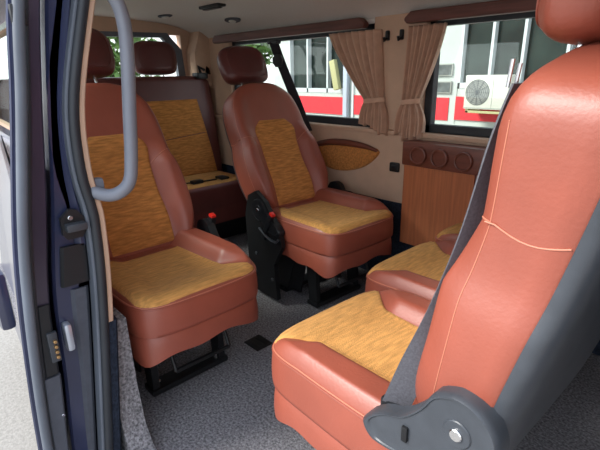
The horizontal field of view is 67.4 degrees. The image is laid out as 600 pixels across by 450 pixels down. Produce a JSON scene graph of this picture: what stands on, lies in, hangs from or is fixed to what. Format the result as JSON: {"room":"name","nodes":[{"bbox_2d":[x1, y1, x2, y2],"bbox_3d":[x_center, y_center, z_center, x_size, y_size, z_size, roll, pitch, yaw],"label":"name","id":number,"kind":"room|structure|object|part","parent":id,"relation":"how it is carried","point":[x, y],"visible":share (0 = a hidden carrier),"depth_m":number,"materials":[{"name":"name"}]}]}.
{"room":"vehicle interior","nodes":[
{"label":"vehicle interior","id":0,"kind":"room"},
{"bbox_2d":[0,0,120,449],"bbox_3d":[-1.097,-0.119,1.838,0.320,1.690,1.932,-15,23,-36],"label":"door frame","id":1,"kind":"structure","parent":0,"point":[68,266],"depth_m":1.11,"materials":[{"name":"blue paint"}]},
{"bbox_3d":[-1.040,-0.853,1.680,0.110,0.200,1.886,-15,23,-36],"label":"roof rail","id":2,"kind":"part","parent":1,"relation":"part of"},
{"bbox_3d":[-1.069,-0.844,1.654,0.090,0.200,1.884,-15,23,-36],"label":"panel","id":3,"kind":"part","parent":1,"relation":"part of","materials":[{"name":"white paint"}]},
{"bbox_3d":[-1.122,0.040,1.883,0.112,0.860,1.886,-15,23,-36],"label":"panel","id":4,"kind":"part","parent":1,"relation":"part of","materials":[{"name":"beige"}]},
{"bbox_2d":[0,0,68,449],"bbox_3d":[-0.900,-0.005,1.500,0.252,1.622,1.197,-13,22,-32],"label":"door","id":5,"kind":"structure","parent":1,"relation":"in","point":[23,192],"depth_m":1.00,"materials":[{"name":"paint"}]},
{"bbox_3d":[-0.701,0.166,1.048,0.032,0.140,0.100,-17,25,-40],"label":"handle","id":6,"kind":"part","parent":5,"relation":"part of","materials":[{"name":"blue paint"}]},
{"bbox_3d":[-0.639,0.268,1.111,0.043,0.185,0.104,-17,25,-40],"label":"latch trim","id":7,"kind":"part","parent":5,"relation":"part of","materials":[{"name":"black plastic"}]},
{"bbox_3d":[-0.594,0.294,1.086,0.022,0.080,0.012,-17,25,-40],"label":"contact plate","id":8,"kind":"part","parent":5,"relation":"part of","materials":[{"name":"grey plastic"}]},
{"bbox_3d":[-0.647,0.637,1.220,0.064,0.575,0.106,-17,25,-40],"label":"trim","id":9,"kind":"part","parent":5,"relation":"part of","materials":[{"name":"plastic"}]},
{"bbox_3d":[-1.155,0.170,1.892,0.124,1.110,1.887,-15,23,-36],"label":"panel","id":10,"kind":"part","parent":1,"relation":"part of","materials":[{"name":"blue paint"}]},
{"bbox_3d":[-0.600,-0.356,1.090,0.104,0.380,0.239,-15,23,-36],"label":"panel","id":11,"kind":"part","parent":1,"relation":"part of","materials":[{"name":"blue paint"}]},
{"bbox_2d":[61,321,74,350],"bbox_3d":[-0.579,0.278,1.125,0.018,0.075,0.030,-17,25,-40],"label":"door striker","id":12,"kind":"object","parent":1,"relation":"attached to","point":[66,327],"visible":1,"depth_m":1.11,"materials":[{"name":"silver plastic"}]},
{"bbox_2d":[59,209,87,239],"bbox_3d":[-0.532,-0.002,1.062,0.054,0.072,0.036,-17,25,-40],"label":"door latch","id":13,"kind":"object","parent":1,"relation":"in","point":[73,225],"depth_m":1.06,"materials":[{"name":"black plastic"}]},
{"bbox_2d":[62,0,113,449],"bbox_3d":[-0.486,0.104,1.138,0.241,1.694,0.025,-17,25,-40],"label":"trim","id":14,"kind":"structure","parent":1,"relation":"attached to","point":[82,10],"depth_m":1.06,"materials":[{"name":"black rubber"}]},
{"bbox_3d":[-0.483,-0.245,1.101,0.163,1.000,0.104,-17,25,-40],"label":"pillar trim","id":15,"kind":"part","parent":1,"relation":"part of","materials":[{"name":"beige plastic"}]},
{"bbox_2d":[91,0,137,201],"bbox_3d":[-0.450,-0.300,1.032,0.153,0.495,0.090,0,19,2],"label":"handle","id":16,"kind":"object","parent":1,"relation":"attached to","point":[125,33],"visible":0.95,"depth_m":1.04,"materials":[{"name":"grey plastic"}]},
{"bbox_2d":[113,307,156,449],"bbox_3d":[-0.623,0.423,1.411,0.065,0.420,0.580,-17,25,-40],"label":"trim","id":17,"kind":"structure","parent":1,"relation":"attached to","point":[135,435],"depth_m":1.29,"materials":[{"name":"grey carpet"}]},
{"bbox_2d":[92,16,189,75],"bbox_3d":[-1.207,-0.628,2.953,1.490,1.450,0.060,-17,25,-40],"label":"wall","id":18,"kind":"structure","parent":0,"point":[100,23],"depth_m":2.94,"materials":[{"name":"beige plastic"}]},
{"bbox_2d":[100,31,185,75],"bbox_3d":[-1.262,-1.003,2.729,1.270,0.345,0.068,-17,25,-40],"label":"window","id":19,"kind":"structure","parent":18,"relation":"in","point":[164,37],"depth_m":3.02,"materials":[{"name":"glass"}]},
{"bbox_2d":[186,31,211,85],"bbox_3d":[-0.708,-1.160,3.149,0.130,0.360,0.120,-17,25,-40],"label":"trim","id":20,"kind":"structure","parent":18,"relation":"attached to","point":[197,51],"depth_m":3.10,"materials":[{"name":"beige plastic"}]},
{"bbox_2d":[94,0,493,37],"bbox_3d":[0.293,-0.755,1.171,1.570,0.220,4.550,-17,25,-40],"label":"ceiling","id":21,"kind":"structure","parent":0,"point":[254,15],"depth_m":2.31,"materials":[{"name":"grey fabric"}]},
{"bbox_2d":[158,14,172,18],"bbox_3d":[-0.798,-1.237,2.659,0.064,0.027,0.140,-17,25,-40],"label":"recessed light","id":22,"kind":"object","parent":21,"relation":"in","point":[164,16],"visible":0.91,"depth_m":2.64,"materials":[{"name":"grey plastic"}]},
{"bbox_2d":[199,3,225,10],"bbox_3d":[-0.450,-1.117,2.305,0.050,0.024,0.180,-17,25,-40],"label":"ceiling vent","id":23,"kind":"object","parent":21,"relation":"in","point":[214,6],"visible":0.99,"depth_m":2.28,"materials":[{"name":"black plastic"}]},
{"bbox_2d":[224,17,240,22],"bbox_3d":[-0.394,-1.205,2.637,0.140,0.040,0.066,16,25,41],"label":"recessed light","id":24,"kind":"object","parent":21,"relation":"in","point":[230,19],"visible":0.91,"depth_m":2.62,"materials":[{"name":"grey plastic"}]},
{"bbox_2d":[0,232,599,449],"bbox_3d":[0.298,0.596,1.609,1.650,0.060,4.550,-17,25,-40],"label":"floor","id":25,"kind":"structure","parent":0,"point":[229,405],"depth_m":1.52,"materials":[{"name":"grey carpet"}]},
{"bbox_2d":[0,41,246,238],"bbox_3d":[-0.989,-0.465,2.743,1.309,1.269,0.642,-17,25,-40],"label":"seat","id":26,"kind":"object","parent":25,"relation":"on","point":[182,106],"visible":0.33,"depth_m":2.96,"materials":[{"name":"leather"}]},
{"bbox_3d":[-1.096,-0.566,2.828,1.304,0.694,0.220,-17,25,-40],"label":"backrest","id":27,"kind":"part","parent":26,"relation":"part of","materials":[{"name":"red leather"}]},
{"bbox_3d":[-0.824,-0.569,2.992,0.570,0.505,0.078,-17,25,-40],"label":"backrest panel","id":28,"kind":"part","parent":26,"relation":"part of","materials":[{"name":"orange fabric"}]},
{"bbox_2d":[186,175,228,184],"bbox_3d":[-0.633,-0.287,2.884,0.370,0.022,0.090,-15,23,-35],"label":"belt","id":29,"kind":"object","parent":26,"relation":"on","point":[222,177],"visible":0.9,"depth_m":2.87,"materials":[{"name":"black fabric"}]},
{"bbox_3d":[-0.924,-0.222,2.756,1.222,0.011,0.420,-17,25,-40],"label":"seat panel","id":30,"kind":"part","parent":26,"relation":"part of","materials":[{"name":"yellow fabric"}]},
{"bbox_2d":[189,171,246,227],"bbox_3d":[-0.930,-0.107,2.804,1.309,0.250,0.486,-17,25,-40],"label":"seat cushion","id":31,"kind":"object","parent":26,"relation":"on","point":[225,198],"depth_m":2.88,"materials":[{"name":"leather"}]},
{"bbox_2d":[85,28,257,396],"bbox_3d":[-0.582,-0.096,1.655,0.549,1.232,0.943,-17,25,-40],"label":"passenger seat","id":32,"kind":"object","parent":25,"relation":"on","point":[178,286],"visible":0.73,"depth_m":1.62,"materials":[{"name":"brown leather"}]},
{"bbox_3d":[-0.647,-0.122,1.689,0.255,0.417,0.187,-17,25,-40],"label":"backrest panel","id":33,"kind":"part","parent":32,"relation":"part of","materials":[{"name":"fabric"}]},
{"bbox_3d":[-0.702,-0.201,1.723,0.488,0.654,0.402,-17,25,-40],"label":"backrest","id":34,"kind":"part","parent":32,"relation":"part of","materials":[{"name":"brown leather"}]},
{"bbox_3d":[-0.425,0.146,1.518,0.418,0.031,0.400,-17,25,-40],"label":"seat panel","id":35,"kind":"part","parent":32,"relation":"part of","materials":[{"name":"orange fabric"}]},
{"bbox_2d":[110,227,257,367],"bbox_3d":[-0.448,0.213,1.585,0.464,0.255,0.509,-17,25,-40],"label":"seat cushion","id":36,"kind":"object","parent":32,"relation":"on","point":[176,289],"depth_m":1.44,"materials":[{"name":"brown leather"}]},
{"bbox_3d":[-0.412,0.538,1.658,0.308,0.022,0.070,-17,25,-40],"label":"floor rail","id":37,"kind":"part","parent":32,"relation":"part of","materials":[{"name":"black metal"}]},
{"bbox_2d":[244,335,272,350],"bbox_3d":[-0.172,0.485,1.857,0.080,0.006,0.090,-17,25,-40],"label":"anchor","id":38,"kind":"object","parent":25,"relation":"on","point":[258,342],"visible":1,"depth_m":1.85,"materials":[{"name":"black paint"}]},
{"bbox_2d":[217,46,392,307],"bbox_3d":[-0.021,-0.276,2.231,0.566,1.183,0.980,-16,24,-39],"label":"passenger seat","id":39,"kind":"object","parent":25,"relation":"on","point":[295,220],"visible":1,"depth_m":2.17,"materials":[{"name":"brown leather"}]},
{"bbox_3d":[-0.145,0.049,2.061,0.014,0.051,0.147,-16,24,-39],"label":"lever","id":40,"kind":"part","parent":39,"relation":"part of","materials":[{"name":"grey plastic"}]},
{"bbox_3d":[-0.135,-0.402,2.325,0.488,0.636,0.418,-16,24,-39],"label":"backrest","id":41,"kind":"part","parent":39,"relation":"part of","materials":[{"name":"brown leather"}]},
{"bbox_3d":[-0.080,-0.326,2.285,0.255,0.404,0.200,-16,24,-39],"label":"backrest panel","id":42,"kind":"part","parent":39,"relation":"part of","materials":[{"name":"fabric"}]},
{"bbox_3d":[0.022,0.287,2.378,0.308,0.022,0.070,-16,24,-39],"label":"floor rail","id":43,"kind":"part","parent":39,"relation":"part of","materials":[{"name":"black metal"}]},
{"bbox_2d":[272,188,392,277],"bbox_3d":[0.126,0.008,2.156,0.464,0.255,0.539,-16,24,-39],"label":"seat cushion","id":44,"kind":"object","parent":39,"relation":"on","point":[328,231],"depth_m":1.99,"materials":[{"name":"brown leather"}]},
{"bbox_3d":[0.172,0.338,2.218,0.308,0.022,0.070,-16,24,-39],"label":"floor rail","id":45,"kind":"part","parent":39,"relation":"part of","materials":[{"name":"black metal"}]},
{"bbox_3d":[0.148,-0.057,2.089,0.418,0.031,0.430,-16,24,-39],"label":"seat panel","id":46,"kind":"part","parent":39,"relation":"part of","materials":[{"name":"fabric"}]},
{"bbox_2d":[365,240,456,300],"bbox_3d":[0.574,0.091,1.347,0.488,1.035,0.684,-17,25,-40],"label":"passenger seat","id":47,"kind":"object","parent":25,"relation":"on","point":[418,270],"visible":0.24,"depth_m":1.47,"materials":[{"name":"brown leather"}]},
{"bbox_3d":[0.482,0.149,1.470,0.395,0.027,0.400,-17,25,-40],"label":"seat panel","id":48,"kind":"part","parent":47,"relation":"part of","materials":[{"name":"gold fabric"}]},
{"bbox_2d":[272,0,599,449],"bbox_3d":[0.283,0.118,0.915,0.518,1.271,0.714,-16,24,-39],"label":"passenger seat","id":49,"kind":"object","parent":25,"relation":"on","point":[516,317],"visible":0.98,"depth_m":0.61,"materials":[{"name":"brown leather"}]},
{"bbox_3d":[0.198,0.280,1.098,0.395,0.027,0.400,-16,24,-39],"label":"seat panel","id":50,"kind":"part","parent":49,"relation":"part of","materials":[{"name":"orange fabric"}]},
{"bbox_2d":[272,289,430,449],"bbox_3d":[0.231,0.374,1.092,0.464,0.243,0.509,-16,24,-39],"label":"seat cushion","id":51,"kind":"object","parent":49,"relation":"on","point":[334,366],"depth_m":1.03,"materials":[{"name":"brown leather"}]},
{"bbox_2d":[381,59,522,405],"bbox_3d":[0.224,0.067,0.695,0.176,0.605,0.044,5,19,16],"label":"belt","id":52,"kind":"object","parent":49,"relation":"on","point":[401,390],"visible":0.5,"depth_m":0.68,"materials":[{"name":"grey fabric"}]},
{"bbox_3d":[0.431,0.065,0.743,0.488,0.691,0.251,-16,24,-39],"label":"backrest","id":53,"kind":"part","parent":49,"relation":"part of","materials":[{"name":"brown leather"}]},
{"bbox_2d":[435,222,462,241],"bbox_3d":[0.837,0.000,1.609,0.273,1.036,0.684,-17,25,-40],"label":"passenger seat","id":54,"kind":"object","parent":25,"relation":"on","point":[450,233],"visible":0.07,"depth_m":1.78,"materials":[{"name":"brown leather"}]},
{"bbox_2d":[435,233,458,241],"bbox_3d":[0.779,0.152,1.727,0.260,0.244,0.509,-17,25,-40],"label":"seat cushion","id":55,"kind":"object","parent":54,"relation":"on","point":[441,236],"depth_m":1.75,"materials":[{"name":"brown leather"}]},
{"bbox_2d":[209,13,599,355],"bbox_3d":[0.836,-0.250,1.874,0.100,1.360,4.550,-17,25,-40],"label":"wall","id":56,"kind":"structure","parent":0,"point":[375,180],"depth_m":2.29,"materials":[{"name":"plastic"}]},
{"bbox_2d":[212,18,368,43],"bbox_3d":[-0.130,-1.092,2.556,0.040,0.048,1.285,-17,25,-40],"label":"rail","id":57,"kind":"object","parent":56,"relation":"attached to","point":[353,23],"visible":1,"depth_m":2.42,"materials":[{"name":"red wood"}]},
{"bbox_2d":[329,29,388,135],"bbox_3d":[0.288,-0.704,2.242,0.056,0.483,0.383,-17,25,-40],"label":"curtain","id":58,"kind":"object","parent":57,"relation":"hanging from","point":[361,54],"visible":1,"depth_m":2.18,"materials":[{"name":"beige fabric"}]},
{"bbox_2d":[232,24,374,126],"bbox_3d":[-0.022,-0.862,2.632,0.040,0.487,1.190,-17,25,-40],"label":"window","id":59,"kind":"structure","parent":56,"relation":"in","point":[351,121],"depth_m":2.49,"materials":[{"name":"black rubber"}]},
{"bbox_2d":[267,39,311,130],"bbox_3d":[-0.061,-0.784,2.530,0.066,0.496,0.371,-17,25,-40],"label":"belt","id":60,"kind":"object","parent":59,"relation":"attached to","point":[278,60],"visible":0.93,"depth_m":2.52,"materials":[{"name":"black fabric"}]},
{"bbox_2d":[317,139,379,170],"bbox_3d":[0.211,-0.382,2.451,0.040,0.176,0.521,-17,25,-40],"label":"panel","id":61,"kind":"object","parent":56,"relation":"attached to","point":[338,154],"visible":0.94,"depth_m":2.41,"materials":[{"name":"orange fabric"}]},
{"bbox_3d":[0.844,-0.184,1.903,0.080,0.358,4.550,-17,25,-40],"label":"trim panel","id":62,"kind":"part","parent":56,"relation":"part of","materials":[{"name":"beige plastic"}]},
{"bbox_2d":[382,30,389,41],"bbox_3d":[0.394,-0.864,2.061,0.044,0.051,0.018,-17,25,-40],"label":"coat hook","id":63,"kind":"object","parent":56,"relation":"attached to","point":[387,33],"visible":1,"depth_m":2.06,"materials":[{"name":"black plastic"}]},
{"bbox_2d":[389,162,399,171],"bbox_3d":[0.467,-0.285,2.222,0.024,0.047,0.055,-17,25,-40],"label":"wall socket","id":64,"kind":"object","parent":56,"relation":"attached to","point":[394,167],"visible":1,"depth_m":2.21,"materials":[{"name":"black plastic"}]},
{"bbox_2d":[397,29,403,40],"bbox_3d":[0.447,-0.847,2.008,0.044,0.051,0.018,-17,25,-40],"label":"coat hook","id":65,"kind":"object","parent":56,"relation":"attached to","point":[401,34],"visible":1,"depth_m":2.01,"materials":[{"name":"black plastic"}]},
{"bbox_2d":[400,140,485,245],"bbox_3d":[0.632,-0.115,2.025,0.101,0.495,0.390,-17,25,-40],"label":"cabinet","id":66,"kind":"object","parent":56,"relation":"attached to","point":[439,178],"visible":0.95,"depth_m":2.00,"materials":[{"name":"brown wood"}]},
{"bbox_3d":[0.530,-0.309,2.013,0.010,0.082,0.082,-17,25,-40],"label":"round knob","id":67,"kind":"part","parent":66,"relation":"part of","materials":[{"name":"brown wood"}]},
{"bbox_3d":[0.610,-0.064,2.045,0.010,0.385,0.345,-17,25,-40],"label":"panel","id":68,"kind":"part","parent":66,"relation":"part of","materials":[{"name":"orange wood"}]},
{"bbox_3d":[0.602,-0.286,1.940,0.010,0.082,0.082,-17,25,-40],"label":"round knob","id":69,"kind":"part","parent":66,"relation":"part of","materials":[{"name":"brown wood"}]},
{"bbox_3d":[0.635,-0.299,1.969,0.085,0.110,0.390,-17,25,-40],"label":"rail","id":70,"kind":"part","parent":66,"relation":"part of","materials":[{"name":"brown wood"}]},
{"bbox_3d":[0.678,-0.262,1.864,0.010,0.082,0.082,-17,25,-40],"label":"round knob","id":71,"kind":"part","parent":66,"relation":"part of","materials":[{"name":"brown wood"}]},
{"bbox_2d":[404,0,536,23],"bbox_3d":[0.958,-0.743,1.464,0.040,0.048,1.435,-17,25,-40],"label":"rail","id":72,"kind":"object","parent":56,"relation":"attached to","point":[496,7],"visible":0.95,"depth_m":1.74,"materials":[{"name":"red wood"}]},
{"bbox_2d":[394,22,446,140],"bbox_3d":[0.531,-0.615,2.000,0.056,0.504,0.222,-17,25,-40],"label":"curtain","id":73,"kind":"object","parent":72,"relation":"hanging from","point":[424,42],"visible":1,"depth_m":1.99,"materials":[{"name":"beige fabric"}]},
{"bbox_2d":[424,11,534,137],"bbox_3d":[1.062,-0.513,1.544,0.040,0.487,1.400,-17,25,-40],"label":"window","id":74,"kind":"structure","parent":56,"relation":"in","point":[431,89],"depth_m":1.96,"materials":[{"name":"black rubber"}]},
{"label":"outside","id":75,"kind":"structure","parent":0,"visible":0},
{"bbox_2d":[0,254,37,449],"bbox_3d":[3.837,-1.889,10.450,60.000,0.060,70.000,-17,25,-40],"label":"ground","id":76,"kind":"structure","parent":75,"point":[17,432],"depth_m":2.29,"materials":[{"name":"concrete"}]},
{"bbox_2d":[107,37,158,76],"bbox_3d":[-5.680,-4.785,13.329,3.231,3.880,3.092,-17,25,-40],"label":"tree","id":77,"kind":"object","parent":76,"relation":"on","point":[115,45],"visible":0.06,"depth_m":12.71,"materials":[{"name":"green plant"}]},
{"bbox_2d":[240,43,272,64],"bbox_3d":[-1.608,-3.762,10.316,2.709,3.737,2.388,-17,25,-40],"label":"tree","id":78,"kind":"object","parent":76,"relation":"on","point":[264,48],"visible":0.04,"depth_m":10.20,"materials":[{"name":"green plant"}]},
{"bbox_2d":[274,18,575,127],"bbox_3d":[3.084,-2.955,4.910,0.400,5.500,10.250,-17,25,-40],"label":"building","id":79,"kind":"structure","parent":76,"relation":"on","point":[488,48],"depth_m":6.13,"materials":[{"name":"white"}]},
{"bbox_3d":[0.367,-3.279,7.824,0.010,1.860,1.480,-17,25,-40],"label":"pane","id":80,"kind":"part","parent":79,"relation":"part of","materials":[{"name":"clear glass"}]},
{"bbox_2d":[329,59,341,89],"bbox_3d":[0.589,-2.510,7.531,0.080,0.491,0.225,-17,25,-40],"label":"board","id":81,"kind":"object","parent":79,"relation":"attached to","point":[333,64],"visible":1,"depth_m":7.50,"materials":[{"name":"beige"}]},
{"bbox_2d":[437,81,451,92],"bbox_3d":[2.004,-1.927,6.298,0.034,0.160,0.250,-17,25,-40],"label":"notice","id":82,"kind":"object","parent":79,"relation":"attached to","point":[443,86],"visible":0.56,"depth_m":6.26,"materials":[{"name":"grey"}]},
{"bbox_2d":[438,64,453,75],"bbox_3d":[2.001,-2.146,6.225,0.034,0.160,0.250,-17,25,-40],"label":"notice","id":83,"kind":"object","parent":79,"relation":"attached to","point":[444,69],"visible":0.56,"depth_m":6.19,"materials":[{"name":"grey"}]},
{"bbox_2d":[439,65,451,74],"bbox_3d":[1.991,-2.142,6.216,0.006,0.130,0.220,-17,25,-40],"label":"print","id":84,"kind":"object","parent":83,"relation":"attached to","point":[443,69],"depth_m":6.20},
{"bbox_2d":[463,75,518,113],"bbox_3d":[2.409,-1.649,5.668,0.352,0.460,0.550,-17,25,-40],"label":"air conditioner","id":85,"kind":"object","parent":79,"relation":"attached to","point":[485,92],"visible":0.92,"depth_m":5.56,"materials":[{"name":"white plastic"},{"name":"grey metal fan grille"}]},
{"bbox_2d":[465,80,488,104],"bbox_3d":[2.211,-1.657,5.621,0.006,0.306,0.306,-17,25,-40],"label":"fan grille","id":86,"kind":"object","parent":85,"relation":"attached to","point":[476,91],"depth_m":5.62,"materials":[{"name":"grey plastic"}]},
{"bbox_3d":[4.413,-2.026,3.745,0.010,1.760,6.400,-17,25,-40],"label":"pane","id":87,"kind":"part","parent":79,"relation":"part of","materials":[{"name":"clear glass"}]}
]}

